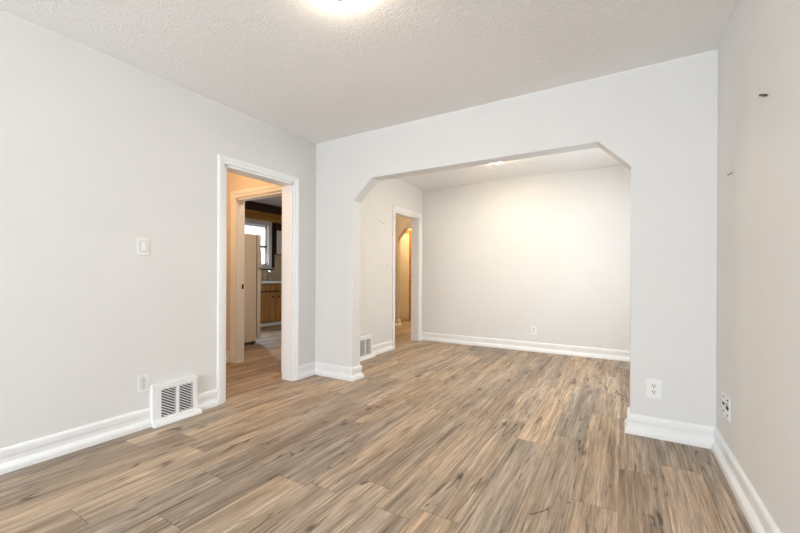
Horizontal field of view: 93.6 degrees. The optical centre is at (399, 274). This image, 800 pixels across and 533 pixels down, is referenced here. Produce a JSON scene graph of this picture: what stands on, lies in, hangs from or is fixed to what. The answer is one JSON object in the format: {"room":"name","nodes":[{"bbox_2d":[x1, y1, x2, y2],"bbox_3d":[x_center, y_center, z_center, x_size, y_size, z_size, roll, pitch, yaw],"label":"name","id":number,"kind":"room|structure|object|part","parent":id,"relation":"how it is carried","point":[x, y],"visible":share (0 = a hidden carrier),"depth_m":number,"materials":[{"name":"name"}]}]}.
{"room":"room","nodes":[
{"label":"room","id":0,"kind":"room"},
{"bbox_2d":[0,9,422,448],"bbox_3d":[-1.418,-0.264,3.251,0.135,2.620,11.100,0,0,31],"label":"wall","id":1,"kind":"structure","parent":0,"point":[100,152],"depth_m":2.41,"materials":[{"name":"white paint"}]},
{"bbox_2d":[0,389,217,474],"bbox_3d":[-2.794,0.976,0.794,0.031,0.128,5.175,0,0,31],"label":"baseboard","id":2,"kind":"structure","parent":1,"relation":"attached to","point":[28,453],"depth_m":2.24,"materials":[{"name":"white wood"}]},
{"bbox_2d":[137,237,148,254],"bbox_3d":[-1.749,-0.195,2.555,0.012,0.120,0.076,0,0,31],"label":"light switch","id":3,"kind":"object","parent":1,"relation":"attached to","point":[142,243],"visible":1,"depth_m":2.55,"materials":[{"name":"beige plastic"}]},
{"bbox_2d":[137,374,148,392],"bbox_3d":[-1.751,0.739,2.561,0.009,0.118,0.070,0,0,31],"label":"wall outlet","id":4,"kind":"object","parent":1,"relation":"attached to","point":[143,380],"visible":1,"depth_m":2.56,"materials":[{"name":"white plastic"}]},
{"bbox_2d":[149,375,201,428],"bbox_3d":[-1.617,0.904,2.718,0.077,0.282,0.336,0,0,31],"label":"air vent","id":5,"kind":"object","parent":1,"relation":"in","point":[171,401],"visible":1,"depth_m":2.70,"materials":[{"name":"white metal"}]},
{"bbox_2d":[161,386,175,416],"bbox_3d":[-1.661,0.902,2.682,0.033,0.195,0.104,0,0,31],"label":"grille","id":6,"kind":"object","parent":5,"relation":"attached to","point":[168,393],"depth_m":2.68,"materials":[{"name":"white metal"}]},
{"bbox_2d":[179,382,192,411],"bbox_3d":[-1.597,0.902,2.788,0.033,0.195,0.104,0,0,31],"label":"grille","id":7,"kind":"object","parent":5,"relation":"attached to","point":[185,388],"depth_m":2.79,"materials":[{"name":"white metal"}]},
{"bbox_2d":[226,351,228,362],"bbox_3d":[-2.055,0.979,3.657,1.365,0.128,1.450,0,0,31],"label":"baseboard","id":8,"kind":"structure","parent":1,"relation":"attached to","point":[227,352],"depth_m":4.49,"materials":[{"name":"beige wood"}]},
{"bbox_2d":[217,154,298,404],"bbox_3d":[-1.310,0.036,3.435,0.179,2.021,0.875,0,0,31],"label":"trim","id":9,"kind":"structure","parent":1,"relation":"attached to","point":[290,189],"depth_m":3.62,"materials":[{"name":"white wood"}]},
{"bbox_2d":[298,362,363,381],"bbox_3d":[-0.568,0.986,4.038,0.527,0.128,0.935,0,0,31],"label":"baseboard","id":10,"kind":"structure","parent":1,"relation":"attached to","point":[352,374],"depth_m":3.83,"materials":[{"name":"white wood"}]},
{"bbox_2d":[360,335,374,361],"bbox_3d":[-0.436,0.909,4.696,0.077,0.282,0.336,0,0,31],"label":"air vent","id":11,"kind":"object","parent":1,"relation":"in","point":[365,341],"visible":0.8,"depth_m":4.70,"materials":[{"name":"white metal"}]},
{"bbox_2d":[360,340,364,355],"bbox_3d":[-0.480,0.907,4.659,0.033,0.195,0.104,0,0,31],"label":"grille","id":12,"kind":"object","parent":11,"relation":"attached to","point":[362,342],"depth_m":4.67,"materials":[{"name":"white metal"}]},
{"bbox_2d":[366,338,370,353],"bbox_3d":[-0.417,0.907,4.766,0.033,0.195,0.104,0,0,31],"label":"grille","id":13,"kind":"object","parent":11,"relation":"attached to","point":[368,340],"depth_m":4.77,"materials":[{"name":"white metal"}]},
{"bbox_2d":[372,340,393,354],"bbox_3d":[-0.241,0.987,5.071,0.031,0.128,0.541,0,0,31],"label":"baseboard","id":14,"kind":"structure","parent":1,"relation":"attached to","point":[380,348],"depth_m":5.07,"materials":[{"name":"white wood"}]},
{"bbox_2d":[395,319,410,339],"bbox_3d":[-0.523,0.986,7.198,2.365,0.128,3.200,0,0,31],"label":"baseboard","id":15,"kind":"structure","parent":1,"relation":"attached to","point":[397,322],"depth_m":7.74,"materials":[{"name":"beige wood"}]},
{"bbox_2d":[392,206,421,348],"bbox_3d":[0.055,0.036,5.722,0.179,2.033,0.875,0,0,31],"label":"trim","id":16,"kind":"structure","parent":1,"relation":"attached to","point":[416,223],"depth_m":6.01,"materials":[{"name":"white wood"}]},
{"bbox_2d":[226,172,279,361],"bbox_3d":[-1.652,-0.265,4.323,1.365,2.620,0.100,0,0,31],"label":"wall","id":17,"kind":"structure","parent":0,"point":[235,182],"depth_m":4.50,"materials":[{"name":"beige paint"}]},
{"bbox_2d":[230,184,281,371],"bbox_3d":[-1.572,0.031,4.274,0.952,2.029,0.144,0,0,31],"label":"trim","id":18,"kind":"structure","parent":17,"relation":"attached to","point":[237,234],"depth_m":4.44,"materials":[{"name":"white wood"}]},
{"bbox_2d":[251,196,281,206],"bbox_3d":[-1.785,-1.530,6.530,3.865,0.090,3.550,0,0,31],"label":"ceiling","id":19,"kind":"structure","parent":0,"point":[275,201],"depth_m":7.60,"materials":[{"name":"white paint"}]},
{"bbox_2d":[245,201,281,214],"bbox_3d":[-3.038,-1.401,7.861,0.350,0.178,2.450,0,0,31],"label":"soffit","id":20,"kind":"structure","parent":19,"relation":"attached to","point":[250,205],"depth_m":7.83,"materials":[{"name":"brown wood"}]},
{"bbox_2d":[245,209,281,223],"bbox_3d":[-2.856,-1.220,7.839,0.023,0.183,2.200,0,0,31],"label":"valance","id":21,"kind":"object","parent":20,"relation":"attached to","point":[250,214],"visible":0.48,"depth_m":7.82,"materials":[{"name":"brown wood"}]},
{"bbox_2d":[0,0,738,189],"bbox_3d":[-0.457,-1.450,1.496,3.308,0.120,8.766,0,0,31],"label":"ceiling","id":22,"kind":"structure","parent":0,"point":[314,71],"depth_m":2.28,"materials":[{"name":"white paint"}]},
{"bbox_2d":[327,0,354,4],"bbox_3d":[-0.291,-1.354,1.801,0.190,0.070,0.190,0,0,31],"label":"ceiling light","id":23,"kind":"object","parent":22,"relation":"attached to","point":[336,2],"visible":1,"depth_m":1.84,"materials":[{"name":"white glass"}]},
{"bbox_2d":[0,320,752,532],"bbox_3d":[-1.694,1.105,3.441,7.808,0.120,11.250,0,0,31],"label":"floor","id":24,"kind":"structure","parent":0,"point":[433,436],"depth_m":2.09,"materials":[{"name":"brown laminate"}]},
{"bbox_2d":[244,234,260,344],"bbox_3d":[-2.611,0.215,5.584,0.670,1.652,0.825,0,0,31],"label":"refrigerator","id":25,"kind":"object","parent":24,"relation":"on","point":[252,274],"visible":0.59,"depth_m":5.61,"materials":[{"name":"beige metal"}]},
{"bbox_3d":[-2.429,-0.355,5.884,0.670,0.510,0.060,0,0,31],"label":"door","id":26,"kind":"part","parent":25,"relation":"part of","materials":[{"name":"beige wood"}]},
{"bbox_3d":[-2.433,0.440,5.884,0.670,1.055,0.060,0,0,31],"label":"door","id":27,"kind":"part","parent":25,"relation":"part of","materials":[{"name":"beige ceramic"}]},
{"bbox_2d":[260,284,281,326],"bbox_3d":[-2.825,0.610,7.938,0.612,0.860,0.920,0,0,31],"label":"base cabinet","id":28,"kind":"object","parent":24,"relation":"on","point":[270,294],"visible":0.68,"depth_m":7.69,"materials":[{"name":"brown wood"}]},
{"bbox_3d":[-2.715,0.653,7.604,0.022,0.605,0.448,0,0,31],"label":"door","id":29,"kind":"part","parent":28,"relation":"part of","materials":[{"name":"brown wood"}]},
{"bbox_3d":[-2.714,0.261,7.604,0.022,0.130,0.448,0,0,31],"label":"drawer","id":30,"kind":"part","parent":28,"relation":"part of","materials":[{"name":"brown wood"}]},
{"bbox_2d":[261,282,281,283],"bbox_3d":[-2.826,0.159,7.940,0.626,0.038,1.010,0,0,31],"label":"countertop","id":31,"kind":"structure","parent":28,"relation":"on","point":[261,282],"depth_m":7.67,"materials":[{"name":"laminate"}]},
{"bbox_2d":[262,271,271,280],"bbox_3d":[-2.873,0.022,8.219,0.176,0.236,0.220,0,0,31],"label":"faucet","id":32,"kind":"object","parent":31,"relation":"on","point":[267,271],"visible":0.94,"depth_m":8.24,"materials":[{"name":"silver metal"}]},
{"bbox_3d":[-2.479,0.654,7.999,0.022,0.605,0.448,0,0,31],"label":"door","id":33,"kind":"part","parent":28,"relation":"part of","materials":[{"name":"brown wood"}]},
{"bbox_3d":[-2.478,0.262,7.999,0.022,0.130,0.448,0,0,31],"label":"drawer","id":34,"kind":"part","parent":28,"relation":"part of","materials":[{"name":"brown wood"}]},
{"bbox_2d":[395,215,410,319],"bbox_3d":[0.189,-0.167,7.661,1.625,2.440,0.120,0,0,31],"label":"wall","id":35,"kind":"structure","parent":0,"point":[402,224],"depth_m":7.75,"materials":[{"name":"beige paint"}]},
{"bbox_2d":[315,50,717,426],"bbox_3d":[0.555,-0.165,3.199,3.308,2.440,0.135,0,0,31],"label":"wall","id":36,"kind":"structure","parent":0,"point":[659,121],"depth_m":2.51,"materials":[{"name":"white paint"}]},
{"bbox_2d":[422,332,716,448],"bbox_3d":[1.140,0.993,4.187,3.308,0.128,2.497,0,0,31],"label":"baseboard","id":37,"kind":"structure","parent":36,"relation":"attached to","point":[591,352],"depth_m":4.63,"materials":[{"name":"white wood"}]},
{"bbox_2d":[646,378,660,398],"bbox_3d":[1.659,0.745,2.454,0.083,0.127,0.009,0,0,31],"label":"wall outlet","id":38,"kind":"object","parent":36,"relation":"attached to","point":[653,386],"visible":1,"depth_m":2.45,"materials":[{"name":"white plastic"}]},
{"bbox_2d":[422,165,630,350],"bbox_3d":[1.883,-0.190,5.276,3.458,2.500,0.130,0,0,31],"label":"wall","id":39,"kind":"structure","parent":0,"point":[563,271],"depth_m":5.22,"materials":[{"name":"white paint"}]},
{"bbox_2d":[531,326,535,334],"bbox_3d":[1.856,0.768,5.209,0.070,0.114,0.009,0,0,31],"label":"wall outlet","id":40,"kind":"object","parent":39,"relation":"attached to","point":[533,328],"visible":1,"depth_m":5.21,"materials":[{"name":"white plastic"}]},
{"bbox_2d":[717,0,799,532],"bbox_3d":[0.984,-0.194,0.545,0.150,2.500,8.916,0,0,31],"label":"wall","id":41,"kind":"structure","parent":0,"point":[758,222],"depth_m":1.56,"materials":[{"name":"white paint"}]},
{"bbox_2d":[722,391,730,421],"bbox_3d":[1.796,0.722,2.073,0.016,0.122,0.170,0,0,31],"label":"cable jack plate","id":42,"kind":"object","parent":41,"relation":"attached to","point":[726,401],"visible":1,"depth_m":2.05,"materials":[{"name":"white plastic"}]},
{"bbox_2d":[711,428,780,532],"bbox_3d":[0.308,0.989,-0.403,0.031,0.128,6.300,0,0,31],"label":"baseboard","id":43,"kind":"structure","parent":41,"relation":"attached to","point":[755,512],"depth_m":1.72,"materials":[{"name":"white wood"}]},
{"bbox_3d":[-3.527,-0.273,7.509,0.120,2.620,3.650,0,0,31],"label":"wall","id":44,"kind":"structure","parent":0,"visible":0},
{"bbox_2d":[245,219,271,268],"bbox_3d":[-3.208,-0.654,8.021,0.140,1.039,1.039,0,0,31],"label":"window","id":45,"kind":"structure","parent":44,"relation":"in","point":[267,226],"depth_m":8.36,"materials":[{"name":"white wood"}]},
{"bbox_3d":[-3.216,-0.654,8.026,0.040,0.875,0.875,0,0,31],"label":"sash","id":46,"kind":"part","parent":45,"relation":"part of","materials":[{"name":"white wood"}]},
{"bbox_2d":[260,222,274,269],"bbox_3d":[-3.134,-0.711,7.998,0.050,1.200,1.150,0,0,31],"label":"trim","id":47,"kind":"structure","parent":44,"relation":"attached to","point":[273,223],"depth_m":8.46,"materials":[{"name":"brown wood"}]},
{"bbox_2d":[261,255,281,280],"bbox_3d":[-3.126,-0.161,8.056,0.008,0.600,2.300,0,0,31],"label":"backsplash","id":48,"kind":"structure","parent":44,"relation":"attached to","point":[276,275],"depth_m":8.56,"materials":[{"name":"beige tile"}]},
{"bbox_2d":[275,223,281,254],"bbox_3d":[-2.652,-0.885,8.720,0.118,0.852,0.575,0,0,31],"label":"upper cabinet","id":49,"kind":"object","parent":44,"relation":"attached to","point":[278,227],"visible":0.19,"depth_m":8.49,"materials":[{"name":"brown wood"}]},
{"bbox_3d":[-2.629,-1.161,8.708,0.014,0.285,0.565,0,0,31],"label":"panel","id":50,"kind":"part","parent":49,"relation":"part of","materials":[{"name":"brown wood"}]},
{"bbox_3d":[-2.629,-0.737,8.706,0.019,0.533,0.565,0,0,31],"label":"door","id":51,"kind":"part","parent":49,"relation":"part of","materials":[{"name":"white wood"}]},
{"bbox_3d":[0.327,-0.196,8.614,2.365,2.500,0.100,0,0,31],"label":"wall","id":52,"kind":"structure","parent":0,"visible":0},
{"bbox_2d":[400,233,408,319],"bbox_3d":[-0.110,0.036,8.810,0.723,1.996,0.101,0,0,31],"label":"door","id":53,"kind":"structure","parent":52,"relation":"in","point":[404,241],"depth_m":8.70,"materials":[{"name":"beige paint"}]},
{"bbox_2d":[405,230,410,320],"bbox_3d":[-0.113,0.009,8.806,0.865,2.086,0.022,0,0,31],"label":"trim","id":54,"kind":"structure","parent":52,"relation":"attached to","point":[407,231],"depth_m":8.60,"materials":[{"name":"brown wood"}]}
]}

